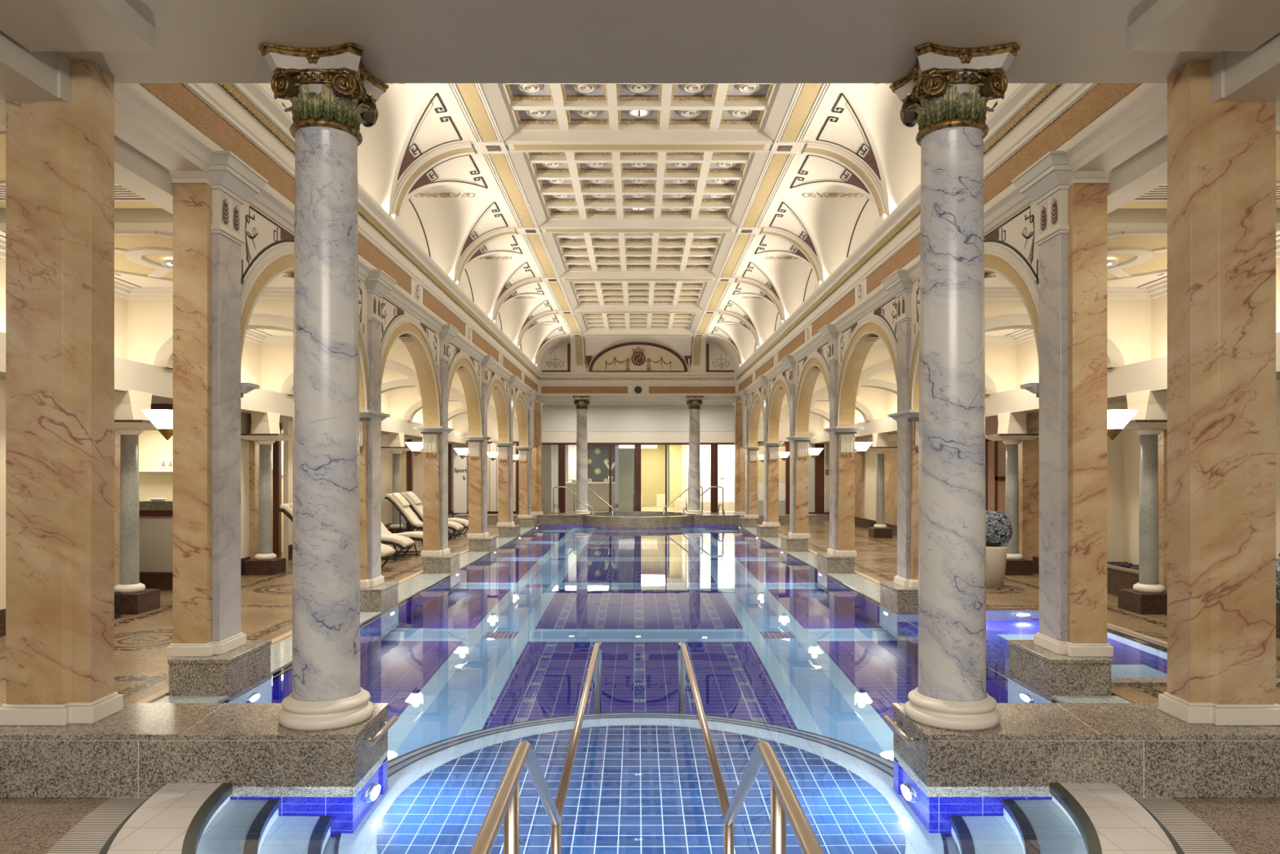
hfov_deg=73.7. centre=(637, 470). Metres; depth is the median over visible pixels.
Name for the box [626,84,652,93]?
rosette
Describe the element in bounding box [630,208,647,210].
recessed light
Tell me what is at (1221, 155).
marble pillar
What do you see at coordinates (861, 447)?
wall lamp
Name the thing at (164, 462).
wall shelf
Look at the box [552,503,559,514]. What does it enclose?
frame
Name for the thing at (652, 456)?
wall
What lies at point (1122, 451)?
wall
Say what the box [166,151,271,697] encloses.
pier
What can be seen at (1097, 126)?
entablature
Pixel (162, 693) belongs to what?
trim
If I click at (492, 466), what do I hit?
door
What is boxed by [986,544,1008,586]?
pot
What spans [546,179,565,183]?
rosette
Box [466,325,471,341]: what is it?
medallion
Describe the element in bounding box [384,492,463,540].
lounger
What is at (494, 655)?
pool water
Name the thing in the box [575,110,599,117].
rosette
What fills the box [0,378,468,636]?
wall
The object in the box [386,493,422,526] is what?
cushion
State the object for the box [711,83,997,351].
painting
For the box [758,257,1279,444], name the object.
wall
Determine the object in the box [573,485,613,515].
handrail
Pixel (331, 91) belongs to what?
column
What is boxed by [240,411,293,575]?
granite column
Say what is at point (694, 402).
column
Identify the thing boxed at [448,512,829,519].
deck
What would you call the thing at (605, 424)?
wall
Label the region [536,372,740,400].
entablature
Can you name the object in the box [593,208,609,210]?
rosette
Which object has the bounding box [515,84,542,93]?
rosette
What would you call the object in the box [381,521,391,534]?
cushion
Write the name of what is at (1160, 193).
ceiling vent
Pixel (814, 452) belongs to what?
wall lamp
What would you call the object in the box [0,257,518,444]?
wall
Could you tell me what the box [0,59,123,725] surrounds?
marble pillar
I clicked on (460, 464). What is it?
banner
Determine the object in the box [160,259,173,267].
recessed light
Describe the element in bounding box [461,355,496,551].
pier
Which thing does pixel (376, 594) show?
pier
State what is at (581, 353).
wall
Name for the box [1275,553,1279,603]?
hydrangea
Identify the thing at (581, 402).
column
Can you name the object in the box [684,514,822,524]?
plinth
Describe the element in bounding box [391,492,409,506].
pillow
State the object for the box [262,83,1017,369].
vault
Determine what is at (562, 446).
window
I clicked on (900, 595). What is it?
pier
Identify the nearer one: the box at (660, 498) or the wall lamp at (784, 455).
the wall lamp at (784, 455)
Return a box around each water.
[195,524,1167,853]
[613,515,663,516]
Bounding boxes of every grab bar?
[363,715,398,747]
[883,715,918,747]
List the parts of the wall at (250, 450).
skirting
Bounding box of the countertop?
[138,499,173,509]
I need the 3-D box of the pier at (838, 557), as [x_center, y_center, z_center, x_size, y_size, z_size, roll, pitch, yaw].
[3.600,-0.278,15.210,0.638,4.555,0.920,0,0,0]
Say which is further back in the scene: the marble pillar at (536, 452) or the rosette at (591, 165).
the marble pillar at (536, 452)
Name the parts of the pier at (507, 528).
trim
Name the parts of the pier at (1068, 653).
neck moulding, trim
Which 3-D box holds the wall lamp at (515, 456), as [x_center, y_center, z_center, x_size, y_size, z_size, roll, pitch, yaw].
[-3.950,-0.378,27.270,0.378,0.245,0.376,0,0,0]
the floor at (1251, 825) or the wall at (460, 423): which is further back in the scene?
the wall at (460, 423)
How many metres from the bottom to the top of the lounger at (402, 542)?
1.222 m
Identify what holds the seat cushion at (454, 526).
on the lounger at (400, 503)
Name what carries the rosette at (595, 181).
attached to the ceiling at (512, 145)
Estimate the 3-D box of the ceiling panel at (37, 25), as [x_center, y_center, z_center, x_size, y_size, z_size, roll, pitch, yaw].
[0.019,-2.393,0.370,6.780,0.135,8.740,0,0,0]
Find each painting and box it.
[282,83,564,351]
[589,342,687,372]
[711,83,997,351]
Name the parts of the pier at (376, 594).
trim, neck moulding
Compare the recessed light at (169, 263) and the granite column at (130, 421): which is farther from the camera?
the granite column at (130, 421)
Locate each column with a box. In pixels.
[114,389,159,614]
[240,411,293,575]
[258,41,388,730]
[381,432,410,533]
[572,395,590,515]
[685,395,703,515]
[866,432,897,537]
[889,41,1019,730]
[985,411,1039,575]
[1118,389,1167,614]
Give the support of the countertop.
on the floor at (141, 641)
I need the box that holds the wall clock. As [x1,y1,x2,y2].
[631,351,644,365]
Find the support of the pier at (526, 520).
on the floor at (141, 641)
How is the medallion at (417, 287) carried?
attached to the entablature at (177, 126)
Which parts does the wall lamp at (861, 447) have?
lamp shade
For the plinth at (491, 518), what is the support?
on the floor at (141, 641)
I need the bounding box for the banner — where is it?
[452,450,467,517]
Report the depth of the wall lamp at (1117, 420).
7.06 m
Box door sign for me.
[825,469,829,474]
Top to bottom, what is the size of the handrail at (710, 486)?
1.142 m
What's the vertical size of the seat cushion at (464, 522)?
0.220 m
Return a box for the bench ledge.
[675,497,685,511]
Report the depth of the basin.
27.86 m
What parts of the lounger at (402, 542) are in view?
leg frame, wicker frame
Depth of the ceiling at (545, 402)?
31.16 m
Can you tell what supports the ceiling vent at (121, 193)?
in the ceiling at (25, 75)
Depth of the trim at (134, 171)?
6.59 m
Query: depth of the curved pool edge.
4.37 m
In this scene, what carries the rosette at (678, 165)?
attached to the ceiling at (512, 145)
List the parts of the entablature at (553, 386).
gilt moulding, frieze panel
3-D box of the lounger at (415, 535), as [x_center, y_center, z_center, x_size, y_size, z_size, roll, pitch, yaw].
[-5.185,1.185,18.180,1.890,1.222,0.700,0,0,0]
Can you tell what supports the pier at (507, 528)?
on the floor at (141, 641)
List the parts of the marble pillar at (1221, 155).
trim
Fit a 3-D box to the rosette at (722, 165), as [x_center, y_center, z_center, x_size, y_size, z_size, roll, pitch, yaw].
[1.347,-4.632,12.886,0.320,0.036,0.320,0,0,0]
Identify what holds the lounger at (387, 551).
on the floor at (141, 641)
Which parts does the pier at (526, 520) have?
trim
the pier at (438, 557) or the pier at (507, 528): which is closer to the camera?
the pier at (438, 557)
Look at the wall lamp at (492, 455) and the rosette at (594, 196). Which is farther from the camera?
the wall lamp at (492, 455)
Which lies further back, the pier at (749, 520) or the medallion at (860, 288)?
the pier at (749, 520)
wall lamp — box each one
[142,408,173,439]
[404,442,422,456]
[453,448,468,458]
[487,452,497,461]
[513,454,519,462]
[757,454,763,462]
[778,452,789,461]
[808,448,822,458]
[854,442,872,456]
[1106,408,1137,439]
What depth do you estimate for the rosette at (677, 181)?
13.64 m
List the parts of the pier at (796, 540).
neck moulding, trim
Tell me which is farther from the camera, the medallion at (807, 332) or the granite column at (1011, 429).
the medallion at (807, 332)
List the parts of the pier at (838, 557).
neck moulding, trim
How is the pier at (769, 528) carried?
on the floor at (141, 641)
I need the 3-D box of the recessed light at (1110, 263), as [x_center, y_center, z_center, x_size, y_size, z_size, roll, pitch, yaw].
[5.299,-2.350,9.720,0.320,0.030,0.320,0,0,0]
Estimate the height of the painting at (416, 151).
0.670 m
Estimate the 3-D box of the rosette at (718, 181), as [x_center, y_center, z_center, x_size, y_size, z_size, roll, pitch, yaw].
[1.347,-4.632,13.610,0.320,0.036,0.320,0,0,0]
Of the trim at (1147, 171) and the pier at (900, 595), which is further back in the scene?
the pier at (900, 595)
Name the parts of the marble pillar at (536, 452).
trim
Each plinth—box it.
[0,702,389,798]
[453,514,591,524]
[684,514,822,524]
[892,702,1279,798]
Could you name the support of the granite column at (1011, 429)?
on the floor at (141, 641)
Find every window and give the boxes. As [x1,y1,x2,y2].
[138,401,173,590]
[271,419,283,557]
[400,439,413,531]
[542,442,734,512]
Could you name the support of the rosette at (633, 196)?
attached to the ceiling at (512, 145)
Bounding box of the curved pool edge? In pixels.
[46,782,1236,853]
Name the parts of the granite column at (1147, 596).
abacus moulding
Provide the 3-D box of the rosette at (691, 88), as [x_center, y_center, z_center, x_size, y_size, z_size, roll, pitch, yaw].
[0.683,-4.632,10.314,0.320,0.036,0.320,0,0,0]
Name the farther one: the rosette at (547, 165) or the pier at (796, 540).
the pier at (796, 540)
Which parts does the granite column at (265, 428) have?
abacus moulding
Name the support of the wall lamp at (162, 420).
attached to the pier at (211, 653)
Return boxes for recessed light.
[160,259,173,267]
[626,110,651,117]
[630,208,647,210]
[1106,259,1119,266]
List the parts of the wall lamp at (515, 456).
lamp shade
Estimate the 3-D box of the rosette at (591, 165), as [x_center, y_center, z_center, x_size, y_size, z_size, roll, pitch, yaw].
[-0.645,-4.632,12.886,0.320,0.036,0.320,0,0,0]
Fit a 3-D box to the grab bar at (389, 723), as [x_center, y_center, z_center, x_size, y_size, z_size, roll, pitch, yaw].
[-1.574,1.578,5.180,0.094,0.038,0.520,0,0,0]
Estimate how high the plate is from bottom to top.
0.035 m
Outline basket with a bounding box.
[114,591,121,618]
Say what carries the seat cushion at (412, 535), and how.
on the lounger at (415, 535)
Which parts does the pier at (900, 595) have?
neck moulding, trim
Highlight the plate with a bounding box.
[148,497,166,501]
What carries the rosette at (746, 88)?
attached to the ceiling at (512, 145)
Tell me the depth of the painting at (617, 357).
29.25 m
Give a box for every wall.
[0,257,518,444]
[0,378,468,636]
[240,201,534,448]
[450,402,537,511]
[452,443,734,512]
[534,401,742,442]
[539,336,736,372]
[738,402,829,511]
[742,201,1039,448]
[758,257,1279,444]
[808,379,1279,591]
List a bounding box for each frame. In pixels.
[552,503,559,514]
[717,503,724,514]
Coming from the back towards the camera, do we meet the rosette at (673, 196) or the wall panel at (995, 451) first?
the wall panel at (995, 451)
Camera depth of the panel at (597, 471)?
36.88 m
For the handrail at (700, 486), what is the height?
1.142 m
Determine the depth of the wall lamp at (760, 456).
27.19 m
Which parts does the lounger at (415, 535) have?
leg frame, wicker frame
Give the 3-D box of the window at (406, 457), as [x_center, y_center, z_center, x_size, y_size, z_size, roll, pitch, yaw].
[-6.711,0.450,24.475,0.500,2.700,0.150,0,0,0]
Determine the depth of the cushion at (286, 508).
15.09 m
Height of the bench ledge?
0.420 m
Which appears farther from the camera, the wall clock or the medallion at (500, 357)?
the wall clock
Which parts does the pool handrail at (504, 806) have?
post, rail, post, rail, post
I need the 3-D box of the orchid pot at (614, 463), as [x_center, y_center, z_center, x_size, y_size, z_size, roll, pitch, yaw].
[-1.110,0.034,34.393,0.388,0.891,0.378,0,0,44]
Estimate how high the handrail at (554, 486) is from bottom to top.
1.142 m
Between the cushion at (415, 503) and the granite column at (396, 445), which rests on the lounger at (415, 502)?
the cushion at (415, 503)
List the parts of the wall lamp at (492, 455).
lamp shade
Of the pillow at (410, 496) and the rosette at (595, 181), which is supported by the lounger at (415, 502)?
the pillow at (410, 496)
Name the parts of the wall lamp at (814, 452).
lamp shade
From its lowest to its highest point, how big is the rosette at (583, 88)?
0.036 m
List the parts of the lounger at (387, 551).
leg frame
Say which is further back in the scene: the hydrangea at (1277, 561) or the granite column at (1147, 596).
the granite column at (1147, 596)
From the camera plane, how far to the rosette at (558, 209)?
15.09 m
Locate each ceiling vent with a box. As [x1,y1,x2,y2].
[0,180,146,200]
[1133,180,1279,200]
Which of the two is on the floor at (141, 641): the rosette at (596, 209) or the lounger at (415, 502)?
the lounger at (415, 502)
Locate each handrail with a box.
[469,641,601,853]
[552,486,593,515]
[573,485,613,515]
[663,485,702,515]
[677,641,824,853]
[683,486,723,515]
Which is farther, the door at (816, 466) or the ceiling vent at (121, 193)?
the door at (816, 466)
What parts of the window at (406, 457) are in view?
pane, panel, frame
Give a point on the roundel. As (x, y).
(637, 389)
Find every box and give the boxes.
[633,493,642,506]
[656,493,665,506]
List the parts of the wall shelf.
border panel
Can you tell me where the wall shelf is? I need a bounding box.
[138,457,173,471]
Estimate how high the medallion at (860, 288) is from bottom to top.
0.310 m
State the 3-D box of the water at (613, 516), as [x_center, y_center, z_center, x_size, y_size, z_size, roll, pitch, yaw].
[0.019,1.650,29.500,3.542,0.001,3.542,0,0,0]
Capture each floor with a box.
[0,519,1279,702]
[0,797,1279,853]
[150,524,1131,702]
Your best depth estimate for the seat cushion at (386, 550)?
15.41 m
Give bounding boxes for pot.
[604,460,615,482]
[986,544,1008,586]
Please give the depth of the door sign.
31.36 m
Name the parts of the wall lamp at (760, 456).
lamp shade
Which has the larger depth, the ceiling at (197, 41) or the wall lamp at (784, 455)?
the wall lamp at (784, 455)
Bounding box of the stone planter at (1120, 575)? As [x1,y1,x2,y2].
[1106,561,1279,638]
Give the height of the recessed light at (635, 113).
0.030 m
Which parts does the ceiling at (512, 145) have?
gilt coffer trim, gilt coffer trim, coffer panel, gilt coffer trim, gilt coffer trim, coffer panel, gilt coffer trim, coffer panel, coffer panel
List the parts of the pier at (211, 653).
trim, neck moulding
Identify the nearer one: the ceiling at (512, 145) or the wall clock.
the ceiling at (512, 145)
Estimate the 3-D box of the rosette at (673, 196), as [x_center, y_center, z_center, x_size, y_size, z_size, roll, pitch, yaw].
[0.683,-4.632,14.334,0.320,0.036,0.320,0,0,0]
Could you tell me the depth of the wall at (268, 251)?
12.73 m
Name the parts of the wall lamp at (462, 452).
lamp shade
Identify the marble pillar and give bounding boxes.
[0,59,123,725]
[531,398,542,515]
[733,398,745,515]
[1158,59,1279,725]
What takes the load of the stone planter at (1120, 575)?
on the floor at (141, 641)
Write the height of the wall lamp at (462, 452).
0.245 m
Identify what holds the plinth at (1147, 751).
on the floor
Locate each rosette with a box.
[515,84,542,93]
[524,110,548,117]
[541,163,561,167]
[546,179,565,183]
[551,195,568,197]
[555,208,572,210]
[571,84,597,93]
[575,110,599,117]
[584,163,604,167]
[587,179,607,183]
[591,195,608,197]
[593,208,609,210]
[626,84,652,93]
[628,163,648,167]
[629,179,648,183]
[630,195,647,197]
[667,208,684,210]
[669,195,686,197]
[671,179,689,183]
[672,163,693,167]
[678,110,702,117]
[680,84,707,93]
[705,208,721,210]
[709,195,725,197]
[712,179,731,183]
[716,163,737,167]
[729,110,754,117]
[735,84,762,93]
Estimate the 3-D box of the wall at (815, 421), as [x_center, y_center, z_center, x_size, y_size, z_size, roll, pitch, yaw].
[6.369,-0.350,31.490,5.300,4.300,0.220,0,0,0]
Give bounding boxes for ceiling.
[0,30,1279,387]
[56,0,1225,83]
[441,83,837,336]
[542,400,734,405]
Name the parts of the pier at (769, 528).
trim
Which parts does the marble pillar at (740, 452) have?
trim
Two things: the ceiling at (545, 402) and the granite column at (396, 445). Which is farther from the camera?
the ceiling at (545, 402)
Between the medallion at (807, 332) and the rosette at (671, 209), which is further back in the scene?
the medallion at (807, 332)
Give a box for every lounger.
[278,502,395,567]
[381,521,422,555]
[381,533,414,559]
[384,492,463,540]
[400,491,468,536]
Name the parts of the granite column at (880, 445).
abacus moulding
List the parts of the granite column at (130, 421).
abacus moulding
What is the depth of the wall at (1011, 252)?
12.39 m
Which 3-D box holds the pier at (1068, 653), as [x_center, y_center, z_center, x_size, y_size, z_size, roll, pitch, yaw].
[3.612,-0.278,7.192,0.663,4.555,0.875,0,0,0]
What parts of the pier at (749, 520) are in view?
trim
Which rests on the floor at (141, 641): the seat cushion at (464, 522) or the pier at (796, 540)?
the pier at (796, 540)
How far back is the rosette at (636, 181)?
13.64 m
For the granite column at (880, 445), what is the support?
on the floor at (141, 641)
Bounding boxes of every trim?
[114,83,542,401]
[114,137,173,214]
[135,534,1167,702]
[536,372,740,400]
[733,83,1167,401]
[1106,136,1167,213]
[1111,677,1279,685]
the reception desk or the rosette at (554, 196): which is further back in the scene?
the reception desk
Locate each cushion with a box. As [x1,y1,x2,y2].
[280,503,293,516]
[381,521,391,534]
[381,533,414,546]
[381,543,395,556]
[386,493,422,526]
[392,530,422,538]
[400,492,422,519]
[416,520,463,530]
[448,517,468,526]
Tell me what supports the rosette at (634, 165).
attached to the ceiling at (512, 145)
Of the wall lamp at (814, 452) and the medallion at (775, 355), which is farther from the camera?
the medallion at (775, 355)
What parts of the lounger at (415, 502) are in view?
wicker frame, leg frame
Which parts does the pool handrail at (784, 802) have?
post, rail, post, rail, post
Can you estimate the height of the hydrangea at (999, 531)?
1.171 m
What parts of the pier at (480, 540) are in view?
trim, neck moulding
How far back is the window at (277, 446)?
16.95 m
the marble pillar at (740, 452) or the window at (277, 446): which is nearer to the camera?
the window at (277, 446)
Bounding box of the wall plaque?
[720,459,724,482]
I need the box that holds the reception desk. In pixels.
[565,482,615,511]
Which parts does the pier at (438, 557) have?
trim, neck moulding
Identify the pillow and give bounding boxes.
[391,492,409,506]
[404,491,422,504]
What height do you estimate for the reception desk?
1.140 m
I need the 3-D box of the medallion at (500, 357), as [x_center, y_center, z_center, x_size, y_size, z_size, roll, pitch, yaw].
[-3.379,-2.750,21.160,0.040,0.310,0.310,0,0,0]
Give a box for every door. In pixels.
[448,442,519,514]
[757,442,824,514]
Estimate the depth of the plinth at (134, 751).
4.86 m
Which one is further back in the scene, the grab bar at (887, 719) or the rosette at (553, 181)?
the rosette at (553, 181)
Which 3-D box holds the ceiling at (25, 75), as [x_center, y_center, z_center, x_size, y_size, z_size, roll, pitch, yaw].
[0.019,-3.482,13.720,18.000,2.635,35.440,0,0,0]
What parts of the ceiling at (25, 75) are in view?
ceiling moulding, ceiling moulding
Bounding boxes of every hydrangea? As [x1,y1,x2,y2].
[986,510,1013,586]
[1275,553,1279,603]
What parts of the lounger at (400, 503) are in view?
leg frame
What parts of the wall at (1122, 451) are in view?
skirting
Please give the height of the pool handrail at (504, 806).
2.305 m
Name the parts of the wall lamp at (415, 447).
lamp shade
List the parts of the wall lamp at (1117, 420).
lamp shade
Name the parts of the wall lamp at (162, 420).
lamp shade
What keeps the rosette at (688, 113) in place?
attached to the ceiling at (512, 145)
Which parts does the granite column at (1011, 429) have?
abacus moulding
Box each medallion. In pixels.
[414,281,420,301]
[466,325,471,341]
[499,353,502,365]
[773,353,777,365]
[805,325,809,341]
[857,281,863,301]
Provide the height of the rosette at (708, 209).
0.036 m
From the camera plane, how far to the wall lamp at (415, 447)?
15.11 m
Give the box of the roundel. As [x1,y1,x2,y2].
[634,386,641,393]
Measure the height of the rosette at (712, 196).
0.036 m
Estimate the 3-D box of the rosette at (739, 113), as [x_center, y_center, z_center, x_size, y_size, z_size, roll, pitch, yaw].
[1.347,-4.632,11.038,0.320,0.036,0.320,0,0,0]
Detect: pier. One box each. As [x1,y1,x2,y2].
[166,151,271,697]
[359,269,399,612]
[413,324,460,573]
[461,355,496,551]
[492,375,520,537]
[514,389,537,527]
[738,389,762,527]
[755,375,784,537]
[780,355,815,551]
[817,324,864,573]
[879,269,919,613]
[1008,151,1113,696]
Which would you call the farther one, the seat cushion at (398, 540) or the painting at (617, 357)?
the painting at (617, 357)
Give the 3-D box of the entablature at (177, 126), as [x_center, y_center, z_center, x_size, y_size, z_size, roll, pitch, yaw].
[-3.509,-2.870,17.525,0.545,0.940,24.250,0,0,0]
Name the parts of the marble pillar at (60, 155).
trim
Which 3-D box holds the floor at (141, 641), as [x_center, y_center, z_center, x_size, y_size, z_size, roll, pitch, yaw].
[0.019,1.915,19.050,18.000,0.270,27.100,0,0,0]
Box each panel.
[0,0,1279,51]
[587,444,614,482]
[985,419,1005,545]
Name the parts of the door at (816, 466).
frame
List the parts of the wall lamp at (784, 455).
lamp shade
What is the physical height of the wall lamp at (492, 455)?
0.245 m
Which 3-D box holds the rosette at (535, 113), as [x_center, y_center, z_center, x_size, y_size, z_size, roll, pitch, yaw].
[-1.309,-4.632,11.038,0.320,0.036,0.320,0,0,0]
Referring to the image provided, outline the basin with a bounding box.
[582,511,693,526]
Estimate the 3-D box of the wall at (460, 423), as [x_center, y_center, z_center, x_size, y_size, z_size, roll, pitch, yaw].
[-6.331,-0.350,31.490,5.300,4.300,0.220,0,0,0]
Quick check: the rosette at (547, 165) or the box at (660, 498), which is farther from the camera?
the box at (660, 498)
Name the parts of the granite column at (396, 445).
abacus moulding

